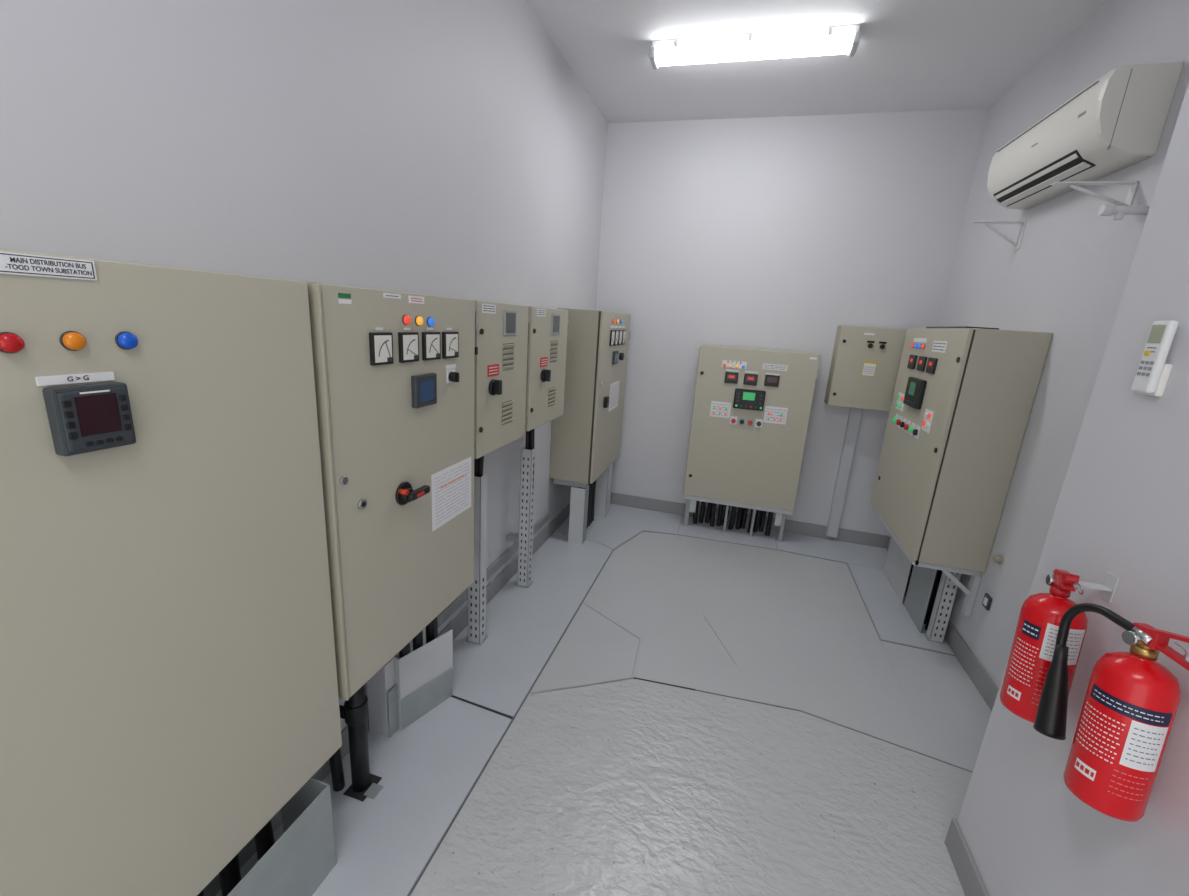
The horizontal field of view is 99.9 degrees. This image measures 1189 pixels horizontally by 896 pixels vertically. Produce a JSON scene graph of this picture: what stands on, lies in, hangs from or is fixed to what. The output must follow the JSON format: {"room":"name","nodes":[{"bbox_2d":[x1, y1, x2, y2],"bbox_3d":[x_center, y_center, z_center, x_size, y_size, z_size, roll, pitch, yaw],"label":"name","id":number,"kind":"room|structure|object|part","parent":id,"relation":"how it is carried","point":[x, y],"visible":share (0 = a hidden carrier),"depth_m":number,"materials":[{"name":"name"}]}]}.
{"room":"electrical room","nodes":[
{"label":"electrical room","id":0,"kind":"room"},
{"bbox_2d":[0,0,606,730],"bbox_3d":[-0.887,-0.409,1.672,0.100,3.245,6.210,8,15,15],"label":"wall","id":1,"kind":"structure","parent":0,"point":[447,148],"depth_m":1.49,"materials":[{"name":"paint"}]},
{"bbox_2d":[0,248,341,895],"bbox_3d":[-0.975,0.351,0.979,0.278,1.380,0.968,8,15,15],"label":"upper cabinet","id":2,"kind":"object","parent":1,"relation":"attached to","point":[168,672],"visible":1,"depth_m":0.96,"materials":[{"name":"beige metal"}]},
{"bbox_2d":[0,332,24,353],"bbox_3d":[-0.852,-0.153,0.730,0.018,0.031,0.031,8,15,15],"label":"lamp","id":3,"kind":"object","parent":2,"relation":"attached to","point":[10,342],"depth_m":0.73,"materials":[{"name":"red plastic"}]},
{"bbox_3d":[-0.839,-0.272,0.743,0.004,0.030,0.160,8,15,15],"label":"title plate","id":4,"kind":"part","parent":2,"relation":"part of","materials":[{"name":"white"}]},
{"bbox_2d":[59,331,86,350],"bbox_3d":[-0.831,-0.171,0.800,0.018,0.031,0.031,8,15,15],"label":"lamp","id":5,"kind":"object","parent":2,"relation":"attached to","point":[68,340],"depth_m":0.79,"materials":[{"name":"orange plastic"}]},
{"bbox_2d":[115,331,138,349],"bbox_3d":[-0.810,-0.186,0.869,0.018,0.031,0.031,8,15,15],"label":"lamp","id":6,"kind":"object","parent":2,"relation":"attached to","point":[124,340],"depth_m":0.86,"materials":[{"name":"blue plastic"}]},
{"bbox_2d":[197,820,274,895],"bbox_3d":[-0.992,1.179,1.254,0.058,0.373,0.409,8,15,15],"label":"cable bundle","id":7,"kind":"object","parent":2,"relation":"attached to","point":[230,876],"visible":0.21,"depth_m":1.32,"materials":[{"name":"black"}]},
{"bbox_2d":[203,503,569,895],"bbox_3d":[-0.932,1.111,2.047,0.014,0.115,6.010,8,15,15],"label":"baseboard","id":8,"kind":"structure","parent":1,"relation":"attached to","point":[460,621],"depth_m":2.68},
{"bbox_2d":[303,281,477,700],"bbox_3d":[-0.709,0.087,1.789,0.304,1.240,0.804,8,15,15],"label":"upper cabinet","id":9,"kind":"object","parent":1,"relation":"attached to","point":[394,371],"visible":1,"depth_m":1.61,"materials":[{"name":"beige metal"}]},
{"bbox_2d":[329,685,383,801],"bbox_3d":[-0.840,0.990,1.755,0.171,0.508,0.111,8,15,15],"label":"cable conduit","id":10,"kind":"object","parent":9,"relation":"attached to","point":[355,711],"visible":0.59,"depth_m":1.76,"materials":[{"name":"black"}]},
{"bbox_2d":[402,315,410,324],"bbox_3d":[-0.591,-0.405,1.579,0.018,0.032,0.032,8,15,15],"label":"lamp","id":11,"kind":"object","parent":9,"relation":"on","point":[406,319],"depth_m":1.57,"materials":[{"name":"red plastic"}]},
{"bbox_2d":[399,617,437,658],"bbox_3d":[-0.752,0.888,2.163,0.085,0.512,0.267,8,15,15],"label":"cable bundle","id":12,"kind":"object","parent":9,"relation":"attached to","point":[432,627],"visible":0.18,"depth_m":2.10,"materials":[{"name":"black"}]},
{"bbox_3d":[-0.597,0.153,1.700,0.025,0.028,0.105,8,15,15],"label":"handle lever","id":13,"kind":"part","parent":9,"relation":"part of","materials":[{"name":"black plastic"}]},
{"bbox_2d":[415,316,422,325],"bbox_3d":[-0.573,-0.417,1.640,0.018,0.032,0.032,8,15,15],"label":"lamp","id":14,"kind":"object","parent":9,"relation":"attached to","point":[418,319],"depth_m":1.63,"materials":[{"name":"orange plastic"}]},
{"bbox_2d":[427,317,434,326],"bbox_3d":[-0.555,-0.430,1.702,0.018,0.032,0.032,8,15,15],"label":"lamp","id":15,"kind":"object","parent":9,"relation":"on","point":[430,320],"depth_m":1.69,"materials":[{"name":"blue plastic"}]},
{"bbox_2d":[446,364,458,382],"bbox_3d":[-0.521,-0.276,1.866,0.037,0.067,0.062,8,15,15],"label":"switch","id":16,"kind":"object","parent":9,"relation":"attached to","point":[452,374],"depth_m":1.85,"materials":[{"name":"black plastic"}]},
{"bbox_2d":[437,513,548,627],"bbox_3d":[-0.572,0.697,3.174,0.019,0.060,1.500,8,15,15],"label":"cable tray","id":17,"kind":"object","parent":1,"relation":"attached to","point":[450,609],"visible":0.74,"depth_m":3.00,"materials":[{"name":"metal"}]},
{"bbox_2d":[474,300,530,458],"bbox_3d":[-0.510,-0.344,2.379,0.273,0.675,0.543,8,15,15],"label":"upper cabinet","id":18,"kind":"object","parent":1,"relation":"attached to","point":[501,335],"visible":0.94,"depth_m":2.30,"materials":[{"name":"beige metal"}]},
{"bbox_2d":[474,456,483,476],"bbox_3d":[-0.579,0.314,2.497,0.053,0.676,0.036,8,15,15],"label":"cable bundle","id":19,"kind":"object","parent":18,"relation":"attached to","point":[478,463],"visible":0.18,"depth_m":2.43,"materials":[{"name":"black"}]},
{"bbox_2d":[501,400,513,425],"bbox_3d":[-0.423,-0.172,2.427,0.011,0.110,0.115,8,15,15],"label":"vent","id":20,"kind":"object","parent":18,"relation":"attached to","point":[507,406],"depth_m":2.43,"materials":[{"name":"brown metal"}]},
{"bbox_2d":[502,343,514,370],"bbox_3d":[-0.406,-0.431,2.361,0.012,0.125,0.115,8,15,15],"label":"vent","id":21,"kind":"object","parent":18,"relation":"attached to","point":[508,349],"depth_m":2.36,"materials":[{"name":"brown metal"}]},
{"bbox_2d":[524,305,568,430],"bbox_3d":[-0.346,-0.481,2.922,0.273,0.660,0.586,8,15,15],"label":"upper cabinet","id":22,"kind":"object","parent":1,"relation":"attached to","point":[547,327],"visible":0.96,"depth_m":2.82,"materials":[{"name":"beige metal"}]},
{"bbox_2d":[525,428,534,486],"bbox_3d":[-0.402,0.170,3.073,0.060,0.691,0.030,8,15,15],"label":"cable bundle","id":23,"kind":"object","parent":22,"relation":"attached to","point":[530,435],"visible":0.3,"depth_m":3.01,"materials":[{"name":"black rubber"}]},
{"bbox_2d":[548,387,555,406],"bbox_3d":[-0.254,-0.307,2.992,0.011,0.110,0.115,8,15,15],"label":"vent","id":24,"kind":"object","parent":22,"relation":"attached to","point":[551,390],"depth_m":2.99,"materials":[{"name":"brown metal"}]},
{"bbox_2d":[550,340,558,362],"bbox_3d":[-0.237,-0.565,2.926,0.012,0.125,0.115,8,15,15],"label":"vent","id":25,"kind":"object","parent":22,"relation":"attached to","point":[554,344],"depth_m":2.93,"materials":[{"name":"brown metal"}]},
{"bbox_2d":[407,516,991,895],"bbox_3d":[0.333,1.393,1.736,2.870,0.125,6.210,8,15,15],"label":"floor","id":26,"kind":"structure","parent":0,"point":[633,787],"depth_m":1.97,"materials":[{"name":"paint"}]},
{"bbox_2d":[215,504,682,895],"bbox_3d":[-0.478,1.230,1.929,0.945,0.010,5.990,8,15,15],"label":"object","id":27,"kind":"structure","parent":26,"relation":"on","point":[427,768],"depth_m":2.08,"materials":[{"name":"paint"}]},
{"bbox_2d":[227,778,335,895],"bbox_3d":[-0.980,1.207,1.247,0.197,0.309,0.645,8,15,15],"label":"plate","id":28,"kind":"object","parent":27,"relation":"on","point":[300,860],"visible":0.81,"depth_m":1.42,"materials":[{"name":"metal"}]},
{"bbox_2d":[367,629,452,737],"bbox_3d":[-0.776,0.980,2.128,0.114,0.334,0.356,14,18,36],"label":"plate","id":29,"kind":"object","parent":27,"relation":"on","point":[405,689],"visible":0.88,"depth_m":2.07,"materials":[{"name":"paint"}]},
{"bbox_2d":[465,474,487,644],"bbox_3d":[-0.631,0.572,2.567,0.155,0.924,0.080,8,15,15],"label":"channel","id":30,"kind":"object","parent":27,"relation":"on","point":[477,635],"visible":0.77,"depth_m":2.55,"materials":[{"name":"paint"}]},
{"bbox_2d":[506,447,535,587],"bbox_3d":[-0.466,0.438,3.150,0.170,0.914,0.080,8,15,15],"label":"channel","id":31,"kind":"object","parent":27,"relation":"on","point":[524,538],"visible":0.99,"depth_m":3.12,"materials":[{"name":"paint"}]},
{"bbox_3d":[-0.513,0.571,3.196,0.090,0.040,0.050,8,15,15],"label":"cap arm","id":32,"kind":"part","parent":31,"relation":"part of","materials":[{"name":"metal"}]},
{"bbox_2d":[554,479,588,544],"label":"plate","id":33,"kind":"object","parent":27,"relation":"on","point":[579,497],"depth_m":3.82,"materials":[{"name":"paint"}]},
{"bbox_3d":[-0.179,0.261,3.830,0.265,0.044,0.060,8,15,15],"label":"rail","id":34,"kind":"part","parent":33,"relation":"part of","materials":[{"name":"metal"}]},
{"bbox_3d":[-0.136,0.522,3.829,0.115,0.454,0.005,8,15,15],"label":"plate","id":35,"kind":"part","parent":33,"relation":"part of","materials":[{"name":"paint"}]},
{"bbox_2d":[594,463,612,517],"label":"plate","id":36,"kind":"object","parent":27,"relation":"on","point":[601,507],"depth_m":4.39,"materials":[{"name":"paint"}]},
{"bbox_2d":[549,308,630,483],"bbox_3d":[-0.002,-0.455,4.042,0.368,1.255,0.912,8,15,15],"label":"cabinet","id":37,"kind":"object","parent":36,"relation":"on","point":[586,439],"visible":1,"depth_m":3.69,"materials":[{"name":"beige metal"}]},
{"bbox_2d":[578,480,595,528],"bbox_3d":[-0.065,0.428,4.124,0.064,0.512,0.410,8,15,15],"label":"cable bundle","id":38,"kind":"object","parent":37,"relation":"attached to","point":[591,500],"visible":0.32,"depth_m":4.20,"materials":[{"name":"black"}]},
{"bbox_3d":[0.089,-0.347,3.777,0.031,0.080,0.060,8,15,15],"label":"switch handle","id":39,"kind":"part","parent":37,"relation":"part of","materials":[{"name":"black plastic"}]},
{"bbox_3d":[0.136,-0.436,4.004,0.020,1.251,0.886,8,15,15],"label":"door","id":40,"kind":"part","parent":37,"relation":"part of","materials":[{"name":"beige metal"}]},
{"bbox_2d":[619,353,623,359],"bbox_3d":[0.221,-0.745,4.071,0.031,0.060,0.060,8,15,15],"label":"switch","id":41,"kind":"object","parent":37,"relation":"attached to","point":[621,355],"depth_m":4.05,"materials":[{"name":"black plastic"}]},
{"bbox_3d":[0.049,0.372,4.380,0.130,0.494,0.005,8,15,15],"label":"plate","id":42,"kind":"part","parent":36,"relation":"part of","materials":[{"name":"paint"}]},
{"bbox_2d":[530,603,639,692],"bbox_3d":[0.017,1.077,2.652,0.425,0.006,0.814,8,15,15],"label":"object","id":43,"kind":"structure","parent":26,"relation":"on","point":[593,649],"depth_m":2.61,"materials":[{"name":"paint"}]},
{"bbox_2d":[408,531,972,895],"bbox_3d":[0.277,1.383,1.523,2.639,0.008,5.584,8,15,15],"label":"joint","id":44,"kind":"object","parent":26,"relation":"on","point":[631,677],"visible":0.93,"depth_m":2.37,"materials":[{"name":"grey"}]},
{"bbox_2d":[635,639,990,770],"bbox_3d":[1.091,1.159,2.610,1.694,0.004,0.890,8,15,15],"label":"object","id":45,"kind":"structure","parent":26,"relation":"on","point":[947,719],"depth_m":2.44,"materials":[{"name":"paint"}]},
{"bbox_2d":[678,516,953,654],"bbox_3d":[1.425,0.896,3.711,1.684,0.010,1.450,8,15,15],"label":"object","id":46,"kind":"structure","parent":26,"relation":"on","point":[891,619],"depth_m":3.90,"materials":[{"name":"paint"}]},
{"bbox_2d":[683,495,792,541],"bbox_3d":[1.212,0.567,4.328,0.885,0.292,0.270,8,15,15],"label":"frame","id":47,"kind":"object","parent":46,"relation":"on","point":[780,517],"visible":0.86,"depth_m":4.19,"materials":[{"name":"paint"}]},
{"bbox_3d":[0.807,0.552,4.349,0.035,0.258,0.030,8,15,15],"label":"leg","id":48,"kind":"part","parent":47,"relation":"part of","materials":[{"name":"metal"}]},
{"bbox_3d":[1.121,0.594,4.265,0.020,0.258,0.030,8,15,15],"label":"leg","id":49,"kind":"part","parent":47,"relation":"part of","materials":[{"name":"metal"}]},
{"bbox_3d":[1.186,0.470,4.181,0.885,0.036,0.025,8,15,15],"label":"rail","id":50,"kind":"part","parent":47,"relation":"part of","materials":[{"name":"metal"}]},
{"bbox_2d":[683,345,819,510],"bbox_3d":[1.260,-0.177,4.117,0.899,1.253,0.340,8,15,15],"label":"control panel","id":51,"kind":"object","parent":47,"relation":"on","point":[751,412],"visible":1,"depth_m":3.98,"materials":[{"name":"beige metal"}]},
{"bbox_2d":[693,501,773,535],"bbox_3d":[1.202,0.559,4.362,0.663,0.304,0.126,8,15,15],"label":"cable bundle","id":52,"kind":"object","parent":51,"relation":"attached to","point":[711,507],"visible":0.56,"depth_m":4.35,"materials":[{"name":"black rubber"}]},
{"bbox_3d":[1.113,-0.221,4.003,0.052,0.065,0.004,8,15,15],"label":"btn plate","id":53,"kind":"part","parent":51,"relation":"part of","materials":[{"name":"white"}]},
{"bbox_2d":[723,364,744,367],"bbox_3d":[1.088,-0.639,3.903,0.168,0.024,0.018,8,15,15],"label":"lamp","id":54,"kind":"object","parent":51,"relation":"attached to","point":[724,365],"depth_m":3.91,"materials":[{"name":"multicoloured plastic"}]},
{"bbox_3d":[1.175,-0.212,3.986,0.052,0.065,0.004,8,15,15],"label":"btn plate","id":55,"kind":"part","parent":51,"relation":"part of","materials":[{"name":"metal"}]},
{"bbox_3d":[1.237,-0.204,3.970,0.052,0.065,0.004,8,15,15],"label":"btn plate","id":56,"kind":"part","parent":51,"relation":"part of","materials":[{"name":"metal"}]},
{"bbox_3d":[1.300,-0.196,3.953,0.052,0.065,0.004,8,15,15],"label":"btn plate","id":57,"kind":"part","parent":51,"relation":"part of","materials":[{"name":"white"}]},
{"bbox_3d":[1.332,0.623,4.209,0.020,0.258,0.030,8,15,15],"label":"leg","id":58,"kind":"part","parent":47,"relation":"part of","materials":[{"name":"metal"}]},
{"bbox_3d":[1.557,0.653,4.149,0.030,0.258,0.030,8,15,15],"label":"leg","id":59,"kind":"part","parent":47,"relation":"part of","materials":[{"name":"metal"}]},
{"bbox_2d":[883,536,936,632],"bbox_3d":[2.076,0.785,3.313,0.016,0.484,0.800,8,15,15],"label":"plate","id":60,"kind":"object","parent":46,"relation":"on","point":[897,567],"visible":0.54,"depth_m":3.22,"materials":[{"name":"metal"}]},
{"bbox_2d":[924,572,961,643],"bbox_3d":[2.018,0.887,2.884,0.090,0.494,0.070,8,15,15],"label":"channel","id":61,"kind":"object","parent":46,"relation":"on","point":[947,589],"visible":0.72,"depth_m":2.87,"materials":[{"name":"paint"}]},
{"bbox_2d":[596,109,987,547],"bbox_3d":[1.293,-0.909,4.171,2.670,3.245,0.100,8,15,15],"label":"wall","id":62,"kind":"structure","parent":0,"point":[770,233],"depth_m":3.97,"materials":[{"name":"paint"}]},
{"bbox_2d":[610,492,888,547],"bbox_3d":[1.178,0.616,4.508,2.642,0.115,0.014,8,15,15],"label":"baseboard","id":63,"kind":"structure","parent":62,"relation":"attached to","point":[802,528],"depth_m":4.37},
{"bbox_2d":[826,408,862,537],"bbox_3d":[2.058,0.208,4.129,0.085,1.123,0.048,8,15,15],"label":"duct","id":64,"kind":"object","parent":62,"relation":"attached to","point":[854,418],"visible":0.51,"depth_m":4.10,"materials":[{"name":"metal"}]},
{"bbox_2d":[824,325,905,410],"bbox_3d":[2.066,-0.616,3.842,0.435,0.610,0.210,8,15,15],"label":"electrical cabinet","id":65,"kind":"object","parent":62,"relation":"attached to","point":[865,361],"visible":1,"depth_m":3.77,"materials":[{"name":"beige metal"}]},
{"bbox_2d":[526,0,1107,122],"bbox_3d":[0.547,-1.856,0.899,2.870,0.120,6.210,8,15,15],"label":"ceiling","id":66,"kind":"structure","parent":0,"point":[910,55],"depth_m":2.85,"materials":[{"name":"white paint"}]},
{"bbox_2d":[649,24,860,69],"bbox_3d":[0.857,-2.207,2.762,1.100,0.091,0.149,8,15,15],"label":"fluorescent light fixture","id":67,"kind":"object","parent":66,"relation":"attached to","point":[842,39],"visible":1,"depth_m":2.71,"materials":[{"name":"grey plastic"}]},
{"bbox_2d":[656,42,851,65],"bbox_3d":[0.855,-2.172,2.771,1.030,0.012,0.108,8,15,15],"label":"diffuser","id":68,"kind":"object","parent":67,"relation":"attached to","point":[771,50],"depth_m":2.74,"materials":[{"name":"white plastic"}]},
{"bbox_2d":[655,31,853,56],"bbox_3d":[0.839,-2.184,2.705,1.030,0.043,0.018,8,15,15],"label":"diffuser","id":69,"kind":"object","parent":67,"relation":"attached to","point":[796,40],"depth_m":2.70,"materials":[{"name":"white plastic"}]},
{"bbox_2d":[890,0,1188,688],"bbox_3d":[2.238,-0.426,2.537,0.100,3.245,2.840,8,15,15],"label":"wall","id":70,"kind":"structure","parent":0,"point":[1067,276],"depth_m":2.36,"materials":[{"name":"paint"}]},
{"bbox_2d":[872,506,981,615],"bbox_3d":[2.037,0.664,3.178,0.328,0.273,0.940,8,15,15],"label":"wall bracket","id":71,"kind":"object","parent":70,"relation":"attached to","point":[971,591],"visible":0.62,"depth_m":2.72,"materials":[{"name":"metal"}]},
{"bbox_3d":[1.903,0.528,3.191,0.030,0.033,0.930,8,15,15],"label":"rail","id":72,"kind":"part","parent":71,"relation":"part of","materials":[{"name":"metal"}]},
{"bbox_2d":[870,326,1052,571],"bbox_3d":[2.066,-0.080,3.003,0.373,1.252,1.000,8,15,15],"label":"cabinet","id":73,"kind":"object","parent":71,"relation":"on","point":[963,398],"visible":1,"depth_m":2.60,"materials":[{"name":"grey metal"}]},
{"bbox_3d":[1.909,-0.112,3.000,0.004,0.075,0.060,8,15,15],"label":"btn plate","id":74,"kind":"part","parent":73,"relation":"part of","materials":[{"name":"white plastic"}]},
{"bbox_3d":[1.885,-0.093,2.920,0.004,0.075,0.060,8,15,15],"label":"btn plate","id":75,"kind":"part","parent":73,"relation":"part of","materials":[{"name":"white"}]},
{"bbox_2d":[911,338,926,348],"bbox_3d":[1.995,-0.645,3.082,0.018,0.065,0.240,8,15,15],"label":"lamp","id":76,"kind":"object","parent":73,"relation":"attached to","point":[918,343],"depth_m":3.07,"materials":[{"name":"multicoloured plastic"}]},
{"bbox_3d":[1.929,-0.093,3.041,0.020,1.234,0.994,8,15,15],"label":"door","id":77,"kind":"part","parent":73,"relation":"part of","materials":[{"name":"beige metal"}]},
{"bbox_2d":[905,565,941,629],"bbox_3d":[2.103,0.807,3.157,0.054,0.537,0.447,8,15,15],"label":"cable bundle","id":78,"kind":"object","parent":73,"relation":"attached to","point":[939,572],"visible":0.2,"depth_m":3.03,"materials":[{"name":"black"}]},
{"bbox_3d":[1.907,-0.561,2.765,0.003,0.060,0.200,8,15,15],"label":"name plate","id":79,"kind":"part","parent":73,"relation":"part of","materials":[{"name":"white paper"}]},
{"bbox_3d":[2.055,0.798,2.728,0.028,0.240,0.050,8,15,15],"label":"wall plate","id":80,"kind":"part","parent":71,"relation":"part of","materials":[{"name":"paint"}]},
{"bbox_2d":[886,536,998,710],"bbox_3d":[2.067,1.091,2.889,0.014,0.115,2.726,8,15,15],"label":"baseboard","id":81,"kind":"structure","parent":70,"relation":"attached to","point":[983,682],"depth_m":2.63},
{"bbox_2d":[982,593,991,610],"bbox_3d":[2.025,0.793,2.581,0.016,0.070,0.060,8,15,15],"label":"wall socket","id":82,"kind":"object","parent":70,"relation":"attached to","point":[987,600],"visible":1,"depth_m":2.57,"materials":[{"name":"grey plastic"}]},
{"bbox_2d":[993,555,1003,563],"bbox_3d":[2.033,0.560,2.523,0.030,0.048,0.048,8,15,15],"label":"cable gland","id":83,"kind":"object","parent":70,"relation":"attached to","point":[999,559],"visible":1,"depth_m":2.51,"materials":[{"name":"beige plastic"}]},
{"bbox_2d":[972,221,1025,249],"bbox_3d":[2.221,-1.178,2.770,0.244,0.140,0.036,8,15,15],"label":"wall bracket","id":84,"kind":"object","parent":70,"relation":"attached to","point":[1023,223],"visible":1,"depth_m":2.75,"materials":[{"name":"white metal"}]},
{"bbox_3d":[2.225,-1.243,2.754,0.244,0.006,0.036,8,15,15],"label":"arm","id":85,"kind":"part","parent":84,"relation":"part of","materials":[{"name":"white metal"}]},
{"bbox_3d":[2.335,-1.163,2.740,0.006,0.140,0.036,8,15,15],"label":"leg","id":86,"kind":"part","parent":84,"relation":"part of","materials":[{"name":"white metal"}]},
{"bbox_2d":[987,62,1183,209],"bbox_3d":[2.132,-1.362,2.295,0.219,0.310,0.936,8,15,15],"label":"air conditioner","id":87,"kind":"object","parent":70,"relation":"attached to","point":[1116,123],"visible":1,"depth_m":1.99,"materials":[{"name":"white plastic"}]},
{"bbox_2d":[993,150,1082,200],"bbox_3d":[2.080,-1.279,2.379,0.032,0.036,0.725,8,15,15],"label":"outlet","id":88,"kind":"object","parent":87,"relation":"attached to","point":[1066,161],"depth_m":2.31,"materials":[{"name":"black"}]},
{"bbox_2d":[998,159,1095,206],"bbox_3d":[2.117,-1.245,2.376,0.052,0.028,0.725,8,15,15],"label":"outlet","id":89,"kind":"object","parent":87,"relation":"attached to","point":[1071,169],"depth_m":2.31,"materials":[{"name":"black"}]},
{"bbox_2d":[1051,181,1138,205],"bbox_3d":[1.978,-1.005,1.996,0.269,0.100,0.036,8,15,15],"label":"wall bracket","id":90,"kind":"object","parent":70,"relation":"attached to","point":[1073,184],"visible":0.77,"depth_m":1.98,"materials":[{"name":"white metal"}]},
{"bbox_3d":[1.980,-1.050,1.984,0.269,0.006,0.036,8,15,15],"label":"arm","id":91,"kind":"part","parent":90,"relation":"part of","materials":[{"name":"white metal"}]},
{"bbox_3d":[2.103,-0.988,1.962,0.006,0.100,0.036,8,15,15],"label":"leg","id":92,"kind":"part","parent":90,"relation":"part of","materials":[{"name":"white metal"}]},
{"bbox_2d":[1098,204,1149,219],"bbox_3d":[1.994,-0.887,1.880,0.150,0.052,0.040,8,15,15],"label":"drain pipe","id":93,"kind":"object","parent":70,"relation":"attached to","point":[1118,212],"visible":0.98,"depth_m":1.87,"materials":[{"name":"white plastic"}]},
{"bbox_2d":[957,83,1188,895],"bbox_3d":[1.145,0.234,-0.303,0.570,3.245,3.370,8,15,15],"label":"wall","id":94,"kind":"structure","parent":0,"point":[1122,508],"depth_m":1.20,"materials":[{"name":"paint"}]},
{"bbox_2d":[945,818,988,895],"bbox_3d":[0.781,1.697,0.211,0.014,0.115,3.276,8,15,15],"label":"baseboard","id":95,"kind":"structure","parent":94,"relation":"attached to","point":[970,879],"depth_m":1.62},
{"bbox_2d":[1000,569,1119,722],"bbox_3d":[1.148,0.491,1.259,0.141,0.409,0.145,-7,18,-35],"label":"fire extinguisher","id":96,"kind":"object","parent":94,"relation":"attached to","point":[1041,614],"visible":0.82,"depth_m":1.24,"materials":[{"name":"red metal"}]},
{"bbox_2d":[1008,688,1018,697],"bbox_3d":[1.073,0.627,1.282,0.002,0.012,0.027,2,15,-8],"label":"label","id":97,"kind":"object","parent":96,"relation":"on","point":[1012,692],"depth_m":1.28,"materials":[{"name":"white paper"}]},
{"bbox_3d":[1.159,0.311,1.229,0.024,0.032,0.074,11,16,25],"label":"squeeze lever","id":98,"kind":"part","parent":96,"relation":"part of","materials":[{"name":"red metal"}]},
{"bbox_3d":[1.156,0.331,1.229,0.024,0.014,0.065,10,16,24],"label":"carry handle","id":99,"kind":"part","parent":96,"relation":"part of","materials":[{"name":"red metal"}]},
{"bbox_3d":[1.200,0.333,1.208,0.072,0.006,0.024,8,15,15],"label":"wall hook arm","id":100,"kind":"part","parent":96,"relation":"part of","materials":[{"name":"paint"}]},
{"bbox_3d":[1.233,0.334,1.199,0.004,0.065,0.040,8,15,15],"label":"wall hook plate","id":101,"kind":"part","parent":96,"relation":"part of","materials":[{"name":"paint"}]},
{"bbox_2d":[1033,603,1188,821],"bbox_3d":[1.069,0.519,1.037,0.127,0.421,0.283,3,14,-4],"label":"fire extinguisher","id":102,"kind":"object","parent":94,"relation":"attached to","point":[1131,703],"visible":1,"depth_m":0.98,"materials":[{"name":"red metal"}]},
{"bbox_2d":[1076,761,1093,776],"bbox_3d":[1.001,0.656,1.022,0.003,0.013,0.033,2,15,-7],"label":"label","id":103,"kind":"object","parent":102,"relation":"on","point":[1083,768],"depth_m":1.02,"materials":[{"name":"white paper"}]},
{"bbox_3d":[1.088,0.353,0.941,0.024,0.050,0.129,4,14,0],"label":"squeeze lever","id":104,"kind":"part","parent":102,"relation":"part of","materials":[{"name":"red metal"}]},
{"bbox_3d":[1.085,0.385,0.943,0.024,0.019,0.120,4,14,0],"label":"carry handle","id":105,"kind":"part","parent":102,"relation":"part of","materials":[{"name":"red metal"}]},
{"bbox_2d":[1131,320,1177,396],"bbox_3d":[1.276,-0.203,1.136,0.031,0.166,0.061,8,15,15],"label":"remote control","id":106,"kind":"object","parent":94,"relation":"attached to","point":[1152,374],"visible":1,"depth_m":1.12,"materials":[{"name":"white plastic"}]}
]}

